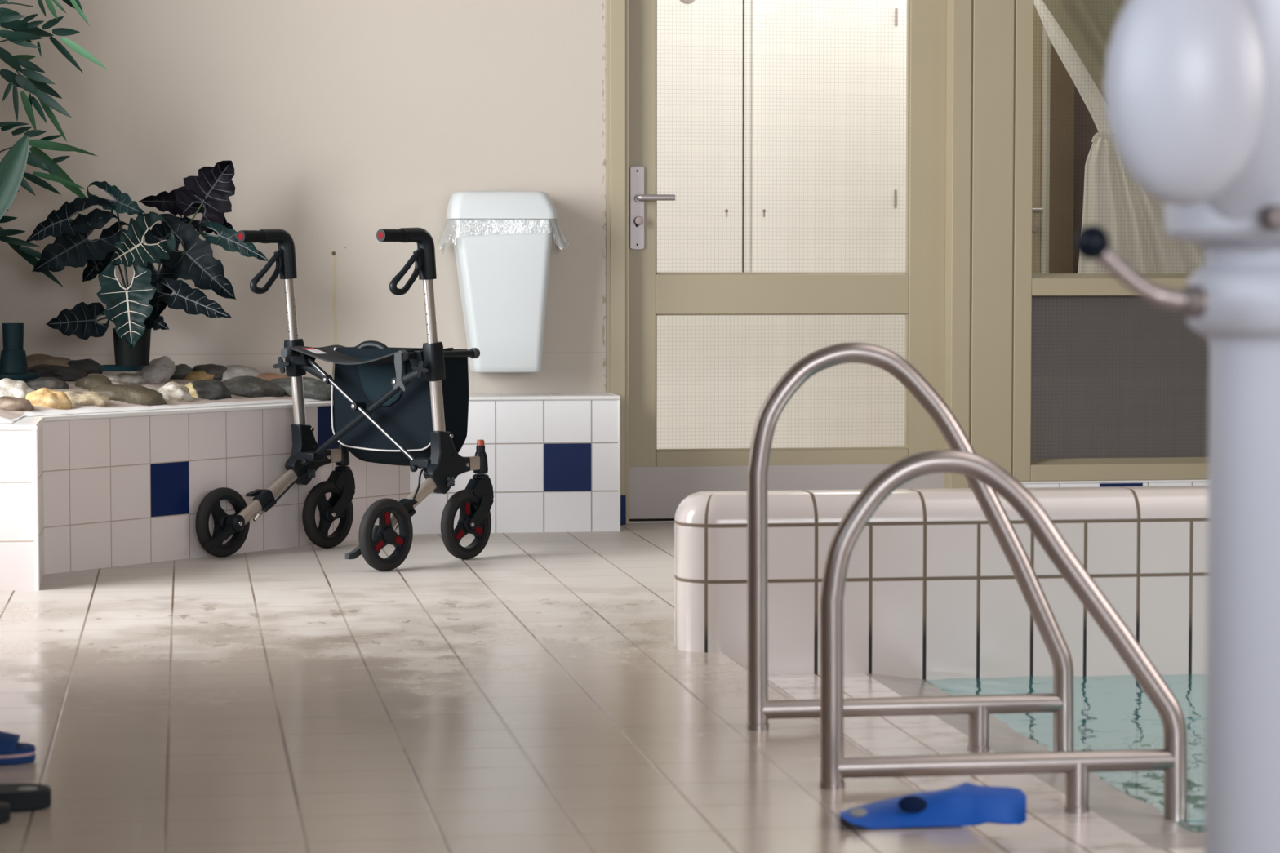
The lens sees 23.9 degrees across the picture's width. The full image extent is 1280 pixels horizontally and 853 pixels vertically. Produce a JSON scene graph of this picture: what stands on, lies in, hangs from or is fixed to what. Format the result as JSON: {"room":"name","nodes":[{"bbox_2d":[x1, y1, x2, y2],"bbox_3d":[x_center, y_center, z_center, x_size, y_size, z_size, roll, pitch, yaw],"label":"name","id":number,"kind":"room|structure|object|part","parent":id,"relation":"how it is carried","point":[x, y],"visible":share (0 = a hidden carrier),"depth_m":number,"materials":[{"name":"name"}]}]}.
{"room":"indoor swimming pool","nodes":[
{"label":"indoor swimming pool","id":0,"kind":"room"},
{"bbox_2d":[0,518,996,852],"bbox_3d":[0.418,0.642,4.655,10.200,0.120,15.400,0,3,-9],"label":"floor","id":1,"kind":"structure","parent":0,"point":[532,692],"depth_m":5.58,"materials":[{"name":"tile"}]},
{"bbox_2d":[0,801,10,824],"bbox_3d":[-1.074,0.578,4.495,0.270,0.026,0.083,0,3,-9],"label":"slipper","id":2,"kind":"object","parent":1,"relation":"on","point":[5,808],"visible":1,"depth_m":4.50,"materials":[{"name":"black plastic"}]},
{"bbox_2d":[0,731,35,765],"bbox_3d":[-1.146,0.530,5.040,0.271,0.063,0.100,0,3,-9],"label":"slipper","id":3,"kind":"object","parent":1,"relation":"on","point":[12,752],"visible":1,"depth_m":5.02,"materials":[{"name":"blue plastic"}]},
{"bbox_2d":[0,783,51,812],"bbox_3d":[-1.036,0.569,4.616,0.270,0.032,0.092,0,3,-9],"label":"slipper","id":4,"kind":"object","parent":1,"relation":"on","point":[21,797],"visible":0.98,"depth_m":4.60,"materials":[{"name":"black plastic"}]},
{"bbox_2d":[0,373,620,591],"bbox_3d":[-1.070,0.107,8.603,2.230,0.521,1.700,0,3,-9],"label":"planter","id":5,"kind":"object","parent":1,"relation":"on","point":[118,483],"visible":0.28,"depth_m":8.61,"materials":[{"name":"tile"}]},
{"bbox_2d":[0,134,29,218],"bbox_3d":[-1.768,-0.431,8.312,0.187,0.738,0.060,2,3,27],"label":"plant","id":6,"kind":"object","parent":5,"relation":"on","point":[12,166],"visible":1,"depth_m":8.29,"materials":[{"name":"green plant"}]},
{"bbox_2d":[0,395,34,411],"bbox_3d":[-1.715,-0.053,8.185,0.147,0.057,0.095,0,3,-9],"label":"rock","id":7,"kind":"object","parent":5,"relation":"on","point":[8,403],"visible":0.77,"depth_m":8.15,"materials":[{"name":"beige stone"}]},
{"bbox_2d":[0,377,35,399],"bbox_3d":[-1.751,-0.088,8.405,0.140,0.094,0.105,0,3,-9],"label":"rock","id":8,"kind":"object","parent":5,"relation":"on","point":[8,387],"visible":0.52,"depth_m":8.37,"materials":[{"name":"white stone"}]},
{"bbox_2d":[0,323,40,380],"bbox_3d":[-1.834,-0.220,8.847,0.159,0.166,0.159,0,3,-9],"label":"pipe stub","id":9,"kind":"object","parent":5,"relation":"on","point":[13,360],"visible":0.97,"depth_m":8.81,"materials":[{"name":"teal plastic"}]},
{"bbox_2d":[0,349,28,373],"bbox_3d":[-1.834,-0.188,8.848,0.090,0.073,0.090,0,3,-9],"label":"socket","id":10,"kind":"object","parent":9,"relation":"attached to","point":[11,361],"depth_m":8.82,"materials":[{"name":"teal plastic"}]},
{"bbox_2d":[26,377,68,390],"bbox_3d":[-1.712,-0.114,8.720,0.125,0.057,0.082,0,3,-9],"label":"rock","id":11,"kind":"object","parent":5,"relation":"on","point":[51,383],"visible":0.63,"depth_m":8.69,"materials":[{"name":"grey stone"}]},
{"bbox_2d":[26,353,70,368],"bbox_3d":[-1.810,-0.184,9.224,0.178,0.076,0.143,0,3,9],"label":"rock","id":12,"kind":"object","parent":5,"relation":"on","point":[34,359],"visible":0.41,"depth_m":9.18,"materials":[{"name":"brown stone"}]},
{"bbox_2d":[25,387,72,408],"bbox_3d":[-1.625,-0.065,8.308,0.129,0.084,0.085,0,3,-9],"label":"rock","id":13,"kind":"object","parent":5,"relation":"on","point":[42,397],"visible":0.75,"depth_m":8.28,"materials":[{"name":"yellow stone"}]},
{"bbox_2d":[0,0,106,288],"bbox_3d":[-1.864,-0.980,8.659,0.674,1.719,1.177,0,3,-9],"label":"bamboo plant","id":14,"kind":"object","parent":5,"relation":"on","point":[24,32],"visible":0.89,"depth_m":8.74,"materials":[{"name":"plant"}]},
{"bbox_2d":[28,364,88,381],"bbox_3d":[-1.759,-0.156,9.090,0.201,0.064,0.138,0,3,-9],"label":"rock","id":15,"kind":"object","parent":5,"relation":"on","point":[62,373],"visible":0.56,"depth_m":9.04,"materials":[{"name":"grey stone"}]},
{"bbox_2d":[67,358,102,374],"bbox_3d":[-1.709,-0.173,9.235,0.136,0.068,0.096,0,3,-9],"label":"rock","id":16,"kind":"object","parent":5,"relation":"on","point":[88,366],"visible":0.54,"depth_m":9.20,"materials":[{"name":"grey stone"}]},
{"bbox_2d":[63,391,109,406],"bbox_3d":[-1.567,-0.068,8.440,0.168,0.063,0.122,0,3,-9],"label":"rock","id":17,"kind":"object","parent":5,"relation":"on","point":[77,397],"visible":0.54,"depth_m":8.40,"materials":[{"name":"beige stone"}]},
{"bbox_2d":[75,374,112,389],"bbox_3d":[-1.593,-0.118,8.829,0.113,0.068,0.089,0,3,-9],"label":"rock","id":18,"kind":"object","parent":5,"relation":"on","point":[89,382],"visible":0.5,"depth_m":8.80,"materials":[{"name":"grey stone"}]},
{"bbox_2d":[106,373,146,384],"bbox_3d":[-1.552,-0.136,9.088,0.136,0.053,0.099,0,3,-9],"label":"rock","id":19,"kind":"object","parent":5,"relation":"on","point":[120,378],"visible":0.5,"depth_m":9.05,"materials":[{"name":"grey stone"}]},
{"bbox_2d":[25,160,268,371],"bbox_3d":[-1.457,-0.480,8.977,0.714,0.628,0.258,0,3,-9],"label":"potted alocasia","id":20,"kind":"object","parent":19,"relation":"on","point":[135,308],"visible":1,"depth_m":8.94,"materials":[{"name":"green plant"}]},
{"bbox_2d":[112,328,151,365],"bbox_3d":[-1.518,-0.238,9.035,0.116,0.112,0.116,0,3,-9],"label":"pot","id":21,"kind":"object","parent":20,"relation":"attached to","point":[124,354],"depth_m":8.99,"materials":[{"name":"black plastic"}]},
{"bbox_2d":[88,384,166,405],"bbox_3d":[-1.458,-0.080,8.594,0.223,0.081,0.143,0,3,-9],"label":"rock","id":22,"kind":"object","parent":5,"relation":"on","point":[128,393],"visible":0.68,"depth_m":8.54,"materials":[{"name":"beige stone"}]},
{"bbox_2d":[134,355,175,382],"bbox_3d":[-1.474,-0.153,9.163,0.131,0.123,0.095,0,3,-9],"label":"rock","id":23,"kind":"object","parent":5,"relation":"on","point":[160,370],"visible":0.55,"depth_m":9.13,"materials":[{"name":"grey stone"}]},
{"bbox_2d":[157,381,193,402],"bbox_3d":[-1.343,-0.085,8.707,0.112,0.091,0.084,0,3,-9],"label":"rock","id":24,"kind":"object","parent":5,"relation":"on","point":[171,391],"visible":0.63,"depth_m":8.67,"materials":[{"name":"white stone"}]},
{"bbox_2d":[169,364,193,379],"bbox_3d":[-1.416,-0.163,9.278,0.093,0.060,0.082,0,3,-9],"label":"rock","id":25,"kind":"object","parent":5,"relation":"on","point":[181,371],"visible":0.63,"depth_m":9.25,"materials":[{"name":"grey stone"}]},
{"bbox_2d":[182,370,213,381],"bbox_3d":[-1.349,-0.145,9.284,0.125,0.055,0.093,0,3,-9],"label":"rock","id":26,"kind":"object","parent":5,"relation":"on","point":[202,375],"visible":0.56,"depth_m":9.24,"materials":[{"name":"brown stone"}]},
{"bbox_2d":[184,379,231,399],"bbox_3d":[-1.278,-0.093,8.858,0.162,0.090,0.104,0,3,-9],"label":"rock","id":27,"kind":"object","parent":5,"relation":"on","point":[211,389],"visible":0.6,"depth_m":8.82,"materials":[{"name":"grey stone"}]},
{"bbox_2d":[191,364,227,380],"bbox_3d":[-1.323,-0.160,9.297,0.137,0.064,0.105,0,3,-9],"label":"rock","id":28,"kind":"object","parent":5,"relation":"on","point":[217,371],"visible":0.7,"depth_m":9.26,"materials":[{"name":"grey stone"}]},
{"bbox_2d":[221,364,260,381],"bbox_3d":[-1.248,-0.153,9.314,0.166,0.075,0.126,0,3,-9],"label":"rock","id":29,"kind":"object","parent":5,"relation":"on","point":[233,371],"visible":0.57,"depth_m":9.27,"materials":[{"name":"grey stone"}]},
{"bbox_2d":[222,375,286,397],"bbox_3d":[-1.161,-0.109,9.006,0.217,0.085,0.149,0,3,-9],"label":"rock","id":30,"kind":"object","parent":5,"relation":"on","point":[248,386],"visible":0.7,"depth_m":8.96,"materials":[{"name":"grey stone"}]},
{"bbox_2d":[256,373,290,381],"bbox_3d":[-1.143,-0.136,9.327,0.183,0.059,0.136,1,3,17],"label":"rock","id":31,"kind":"object","parent":5,"relation":"on","point":[268,376],"visible":0.2,"depth_m":9.29,"materials":[{"name":"brown stone"}]},
{"bbox_2d":[269,377,333,400],"bbox_3d":[-0.991,-0.105,9.109,0.256,0.089,0.156,0,3,-9],"label":"rock","id":32,"kind":"object","parent":5,"relation":"on","point":[313,388],"visible":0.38,"depth_m":9.05,"materials":[{"name":"grey stone"}]},
{"bbox_2d":[195,227,493,571],"bbox_3d":[-0.818,-0.092,8.491,0.667,0.930,0.578,2,4,38],"label":"walker","id":33,"kind":"object","parent":1,"relation":"on","point":[404,406],"visible":1,"depth_m":8.54,"materials":[{"name":"metal"}]},
{"bbox_3d":[-1.181,0.293,8.516,0.066,0.085,0.134,2,4,38],"label":"tipping lever","id":34,"kind":"part","parent":33,"relation":"part of","materials":[{"name":"black plastic"}]},
{"bbox_3d":[-1.059,-0.444,8.602,0.021,0.134,0.136,2,4,38],"label":"brake lever","id":35,"kind":"part","parent":33,"relation":"part of","materials":[{"name":"black plastic"}]},
{"bbox_3d":[-1.060,0.197,8.637,0.025,0.170,0.265,2,4,38],"label":"leg","id":36,"kind":"part","parent":33,"relation":"part of","materials":[{"name":"beige metal"}]},
{"bbox_3d":[-1.022,-0.177,8.683,0.055,0.049,0.051,0,3,7],"label":"star knob","id":37,"kind":"part","parent":33,"relation":"part of","materials":[{"name":"black plastic"}]},
{"bbox_3d":[-1.003,-0.352,8.678,0.021,0.233,0.054,2,4,38],"label":"post","id":38,"kind":"part","parent":33,"relation":"part of","materials":[{"name":"metal"}]},
{"bbox_3d":[-0.987,-0.111,8.711,0.025,0.259,0.063,2,4,38],"label":"post","id":39,"kind":"part","parent":33,"relation":"part of","materials":[{"name":"metal"}]},
{"bbox_2d":[296,451,324,465],"bbox_3d":[-0.953,0.092,8.688,0.070,0.037,0.065,2,4,38],"label":"socket","id":40,"kind":"object","parent":33,"relation":"attached to","point":[303,458],"depth_m":8.67,"materials":[{"name":"black plastic"}]},
{"bbox_3d":[-0.949,0.135,8.733,0.018,0.028,0.028,2,4,38],"label":"tension knob","id":41,"kind":"part","parent":33,"relation":"part of","materials":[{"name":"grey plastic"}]},
{"bbox_3d":[-0.914,-0.217,8.725,0.021,0.021,0.313,2,4,38],"label":"seat rail","id":42,"kind":"part","parent":33,"relation":"part of","materials":[{"name":"black plastic"}]},
{"bbox_3d":[-0.909,0.087,8.820,0.024,0.039,0.086,2,4,38],"label":"arm","id":43,"kind":"part","parent":33,"relation":"part of","materials":[{"name":"beige metal"}]},
{"bbox_3d":[-0.732,0.312,8.160,0.066,0.085,0.134,2,4,38],"label":"tipping lever","id":44,"kind":"part","parent":33,"relation":"part of","materials":[{"name":"grey plastic"}]},
{"bbox_3d":[-0.761,-0.200,8.557,0.450,0.051,0.206,2,4,38],"label":"seat","id":45,"kind":"part","parent":33,"relation":"part of","materials":[{"name":"fabric"}]},
{"bbox_3d":[-0.662,-0.149,8.318,0.049,0.107,0.007,2,4,38],"label":"hook plate","id":46,"kind":"part","parent":33,"relation":"part of","materials":[{"name":"grey plastic"}]},
{"bbox_3d":[-0.636,0.215,8.302,0.025,0.170,0.265,2,4,38],"label":"leg","id":47,"kind":"part","parent":33,"relation":"part of","materials":[{"name":"beige metal"}]},
{"bbox_3d":[-0.636,-0.426,8.267,0.021,0.134,0.136,2,4,38],"label":"brake lever","id":48,"kind":"part","parent":33,"relation":"part of","materials":[{"name":"black plastic"}]},
{"bbox_2d":[409,457,430,471],"bbox_3d":[-0.605,0.107,8.413,0.070,0.037,0.065,2,4,38],"label":"socket","id":49,"kind":"object","parent":33,"relation":"attached to","point":[415,463],"depth_m":8.39,"materials":[{"name":"black plastic"}]},
{"bbox_3d":[-0.599,-0.159,8.347,0.055,0.049,0.051,0,3,7],"label":"star knob","id":50,"kind":"part","parent":33,"relation":"part of","materials":[{"name":"black plastic"}]},
{"bbox_3d":[-0.580,-0.334,8.343,0.021,0.233,0.054,2,4,38],"label":"post","id":51,"kind":"part","parent":33,"relation":"part of","materials":[{"name":"metal"}]},
{"bbox_3d":[-0.565,-0.093,8.376,0.025,0.259,0.063,2,4,38],"label":"post","id":52,"kind":"part","parent":33,"relation":"part of","materials":[{"name":"metal"}]},
{"bbox_3d":[-0.562,-0.202,8.446,0.021,0.021,0.313,2,4,38],"label":"seat rail","id":53,"kind":"part","parent":33,"relation":"part of","materials":[{"name":"black plastic"}]},
{"bbox_3d":[-0.526,0.154,8.398,0.018,0.028,0.028,2,4,38],"label":"tension knob","id":54,"kind":"part","parent":33,"relation":"part of","materials":[{"name":"grey plastic"}]},
{"bbox_3d":[-0.486,0.105,8.485,0.024,0.039,0.086,2,4,38],"label":"arm","id":55,"kind":"part","parent":33,"relation":"part of","materials":[{"name":"beige metal"}]},
{"bbox_2d":[657,315,905,448],"bbox_3d":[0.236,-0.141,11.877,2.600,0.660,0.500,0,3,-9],"label":"panel","id":56,"kind":"object","parent":1,"relation":"on","point":[716,374],"visible":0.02,"depth_m":11.66,"materials":[{"name":"beige glass"}]},
{"bbox_2d":[657,0,742,271],"bbox_3d":[-0.381,-1.393,11.706,1.509,1.820,0.420,0,3,-9],"label":"upper cabinet","id":57,"kind":"object","parent":56,"relation":"on","point":[700,42],"visible":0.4,"depth_m":11.60,"materials":[{"name":"white wood"}]},
{"bbox_2d":[680,0,694,3],"bbox_3d":[0.183,-1.657,11.560,0.076,0.076,0.012,0,3,-9],"label":"round plaque","id":58,"kind":"object","parent":57,"relation":"attached to","point":[682,1],"visible":1,"depth_m":11.56,"materials":[{"name":"white"}]},
{"bbox_2d":[742,0,743,271],"bbox_3d":[0.391,-1.393,11.706,0.018,1.820,0.010,0,3,-9],"label":"trim","id":59,"kind":"structure","parent":57,"relation":"attached to","point":[743,0],"depth_m":11.72,"materials":[{"name":"white wood"}]},
{"bbox_2d":[742,0,906,271],"bbox_3d":[0.897,-1.406,11.945,1.053,1.820,0.427,0,3,-9],"label":"upper cabinet","id":60,"kind":"object","parent":56,"relation":"on","point":[828,77],"depth_m":11.73,"materials":[{"name":"wood"}]},
{"bbox_3d":[0.387,-1.403,11.881,0.025,1.820,0.402,0,3,-9],"label":"filler strip","id":61,"kind":"part","parent":60,"relation":"part of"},
{"bbox_2d":[840,782,1026,829],"bbox_3d":[0.441,0.566,4.523,0.319,0.044,0.130,0,3,-9],"label":"swim fin","id":62,"kind":"object","parent":1,"relation":"on","point":[965,804],"visible":1,"depth_m":4.49,"materials":[{"name":"blue rubber"}]},
{"bbox_2d":[1031,4,1050,273],"bbox_3d":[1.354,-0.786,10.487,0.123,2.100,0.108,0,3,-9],"label":"door","id":63,"kind":"structure","parent":1,"relation":"on","point":[1042,42],"depth_m":10.47,"materials":[{"name":"paint"}]},
{"bbox_3d":[1.358,-0.749,10.464,0.062,0.017,0.058,0,3,-9],"label":"knob","id":64,"kind":"part","parent":63,"relation":"part of","materials":[{"name":"metal"}]},
{"bbox_2d":[1048,41,1074,273],"bbox_3d":[1.474,-0.943,10.617,0.096,2.400,0.030,0,3,-9],"label":"wooden board","id":65,"kind":"object","parent":1,"relation":"on","point":[1061,84],"visible":0.33,"depth_m":10.61,"materials":[{"name":"brown wood"}]},
{"bbox_2d":[1073,84,1098,273],"bbox_3d":[1.852,-0.949,10.715,0.657,2.400,0.030,0,3,-9],"label":"wooden board","id":66,"kind":"object","parent":1,"relation":"on","point":[1085,128],"visible":0.11,"depth_m":10.65,"materials":[{"name":"brown wood"}]},
{"bbox_2d":[1074,0,1279,852],"bbox_3d":[0.534,0.103,2.675,0.383,1.273,0.251,-2,4,-28],"label":"lift","id":67,"kind":"object","parent":1,"relation":"on","point":[1192,87],"visible":1,"depth_m":2.62,"materials":[{"name":"plastic"}]},
{"bbox_3d":[0.386,-0.157,2.576,0.030,0.030,0.030,0,3,-9],"label":"ball knob","id":68,"kind":"part","parent":67,"relation":"part of","materials":[{"name":"plastic"}]},
{"bbox_3d":[0.434,-0.130,2.585,0.104,0.063,0.017,0,3,-9],"label":"lever","id":69,"kind":"part","parent":67,"relation":"part of","materials":[{"name":"metal"}]},
{"bbox_2d":[0,0,1208,487],"bbox_3d":[-0.339,-1.288,9.585,10.200,3.200,0.232,0,3,-9],"label":"wall","id":70,"kind":"structure","parent":0,"point":[339,123],"depth_m":9.43,"materials":[{"name":"paint"}]},
{"bbox_2d":[445,191,557,373],"bbox_3d":[-0.429,-0.451,9.410,0.402,0.561,0.212,0,3,-9],"label":"waste bin","id":71,"kind":"object","parent":70,"relation":"attached to","point":[502,240],"visible":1,"depth_m":9.33,"materials":[{"name":"plastic"}]},
{"bbox_3d":[-0.431,-0.687,9.397,0.333,0.087,0.210,0,3,-9],"label":"lid","id":72,"kind":"part","parent":71,"relation":"part of","materials":[{"name":"plastic"}]},
{"bbox_2d":[620,495,626,524],"bbox_3d":[-0.058,0.266,9.620,0.024,0.094,0.023,0,3,-9],"label":"trim","id":73,"kind":"object","parent":70,"relation":"attached to","point":[623,498],"visible":0.56,"depth_m":9.61,"materials":[{"name":"blue tile"}]},
{"bbox_2d":[629,0,946,523],"bbox_3d":[0.477,-0.758,9.692,1.041,2.130,0.112,0,3,-9],"label":"door","id":74,"kind":"structure","parent":70,"relation":"in","point":[660,479],"depth_m":9.73,"materials":[{"name":"paint"}]},
{"bbox_3d":[-0.009,-0.696,9.623,0.046,0.266,0.011,0,3,-9],"label":"handle plate","id":75,"kind":"part","parent":74,"relation":"part of","materials":[{"name":"metal"}]},
{"bbox_3d":[-0.005,-0.654,9.607,0.028,0.028,0.030,0,3,-9],"label":"lock knob","id":76,"kind":"part","parent":74,"relation":"part of","materials":[{"name":"silver metal"}]},
{"bbox_3d":[0.047,-0.726,9.599,0.124,0.022,0.054,0,3,-9],"label":"lever handle","id":77,"kind":"part","parent":74,"relation":"part of","materials":[{"name":"metal"}]},
{"bbox_3d":[0.476,0.208,9.748,1.039,0.166,0.003,0,3,-9],"label":"kick plate","id":78,"kind":"part","parent":74,"relation":"part of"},
{"bbox_2d":[605,0,1015,524],"bbox_3d":[0.541,-0.818,9.697,1.323,2.250,0.163,0,3,-9],"label":"trim","id":79,"kind":"structure","parent":70,"relation":"attached to","point":[980,34],"depth_m":9.70,"materials":[{"name":"paint"}]},
{"bbox_2d":[1012,0,1209,481],"bbox_3d":[2.092,-0.867,9.900,1.806,2.074,0.099,0,3,-9],"label":"window","id":80,"kind":"structure","parent":70,"relation":"in","point":[1110,383],"depth_m":9.86,"materials":[{"name":"paint"}]},
{"bbox_2d":[1019,479,1208,484],"bbox_3d":[2.097,0.175,9.912,1.808,0.008,0.008,0,3,-9],"label":"trim","id":81,"kind":"structure","parent":70,"relation":"attached to","point":[1196,480],"depth_m":9.83,"materials":[{"name":"white tile"}]},
{"bbox_2d":[1034,0,1204,273],"bbox_3d":[2.256,-1.248,10.191,2.061,1.524,0.110,0,3,-9],"label":"curtain","id":82,"kind":"object","parent":70,"relation":"hanging from","point":[1080,32],"visible":0.4,"depth_m":10.11,"materials":[{"name":"fabric"}]},
{"bbox_2d":[1034,0,1111,133],"bbox_3d":[1.429,-1.246,10.022,0.376,0.547,0.014,0,3,-9],"label":"drape","id":83,"kind":"object","parent":82,"relation":"hanging from","point":[1091,95],"depth_m":10.03,"materials":[{"name":"fabric"}]},
{"bbox_2d":[1042,0,1127,100],"bbox_3d":[2.285,-1.268,10.231,1.991,1.488,0.038,0,3,-9],"label":"drape","id":84,"kind":"object","parent":82,"relation":"hanging from","point":[1089,25],"depth_m":10.11,"materials":[{"name":"fabric"}]},
{"bbox_2d":[1077,137,1204,273],"bbox_3d":[1.723,-0.729,10.124,0.518,0.496,0.055,0,3,-9],"label":"drape","id":85,"kind":"object","parent":82,"relation":"hanging from","point":[1132,218],"depth_m":10.11,"materials":[{"name":"fabric"}]},
{"bbox_2d":[1099,483,1142,486],"bbox_3d":[1.565,0.243,9.838,0.144,0.116,0.004,0,3,-9],"label":"trim","id":86,"kind":"structure","parent":70,"relation":"attached to","point":[1100,484],"depth_m":9.83,"materials":[{"name":"blue tile"}]},
{"bbox_2d":[722,653,1204,852],"bbox_3d":[3.316,0.888,2.244,4.790,0.250,9.350,0,3,-9],"label":"floor","id":87,"kind":"structure","parent":0,"point":[1047,828],"depth_m":5.15,"materials":[{"name":"tile"}]},
{"bbox_2d":[864,673,1204,849],"bbox_3d":[2.882,0.691,5.890,4.560,0.250,2.000,0,3,-9],"label":"trim","id":88,"kind":"structure","parent":87,"relation":"attached to","point":[1140,820],"depth_m":5.08,"materials":[{"name":"tile"}]},
{"bbox_2d":[746,342,1073,753],"bbox_3d":[0.491,0.344,5.440,0.607,0.992,0.040,0,3,-9],"label":"pool handrail","id":89,"kind":"object","parent":88,"relation":"on","point":[979,708],"visible":0.94,"depth_m":5.41,"materials":[{"name":"metal"}]},
{"bbox_3d":[0.492,0.504,5.449,0.560,0.035,0.035,0,3,-9],"label":"rail","id":90,"kind":"part","parent":89,"relation":"part of","materials":[{"name":"metal"}]},
{"bbox_3d":[0.613,0.546,5.470,0.037,0.085,0.037,0,3,-9],"label":"support post","id":91,"kind":"part","parent":89,"relation":"part of","materials":[{"name":"metal"}]},
{"bbox_2d":[819,449,1186,821],"bbox_3d":[0.587,0.454,4.843,0.610,0.837,0.040,0,3,-9],"label":"pool handrail","id":92,"kind":"object","parent":88,"relation":"on","point":[1171,759],"visible":1,"depth_m":4.82,"materials":[{"name":"metal"}]},
{"bbox_3d":[0.588,0.541,4.848,0.563,0.035,0.035,0,3,-9],"label":"rail","id":93,"kind":"part","parent":92,"relation":"part of","materials":[{"name":"metal"}]},
{"bbox_3d":[0.704,0.580,4.867,0.037,0.081,0.037,0,3,-9],"label":"support post","id":94,"kind":"part","parent":92,"relation":"part of","materials":[{"name":"metal"}]},
{"bbox_3d":[2.933,1.049,5.973,4.440,0.925,1.890,0,3,-9],"label":"floor","id":95,"kind":"structure","parent":0,"visible":0},
{"bbox_2d":[674,485,1208,679],"bbox_3d":[2.528,0.766,6.935,4.952,1.286,0.200,0,3,-9],"label":"parapet","id":96,"kind":"object","parent":95,"relation":"on","point":[931,592],"visible":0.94,"depth_m":6.53,"materials":[{"name":"tile"}]},
{"bbox_2d":[924,674,1206,832],"bbox_3d":[2.939,0.578,5.944,4.430,0.017,1.861,0,3,-9],"label":"pool water","id":97,"kind":"object","parent":95,"relation":"in","point":[1111,713],"visible":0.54,"depth_m":5.95,"materials":[{"name":"teal liquid"}]}
]}

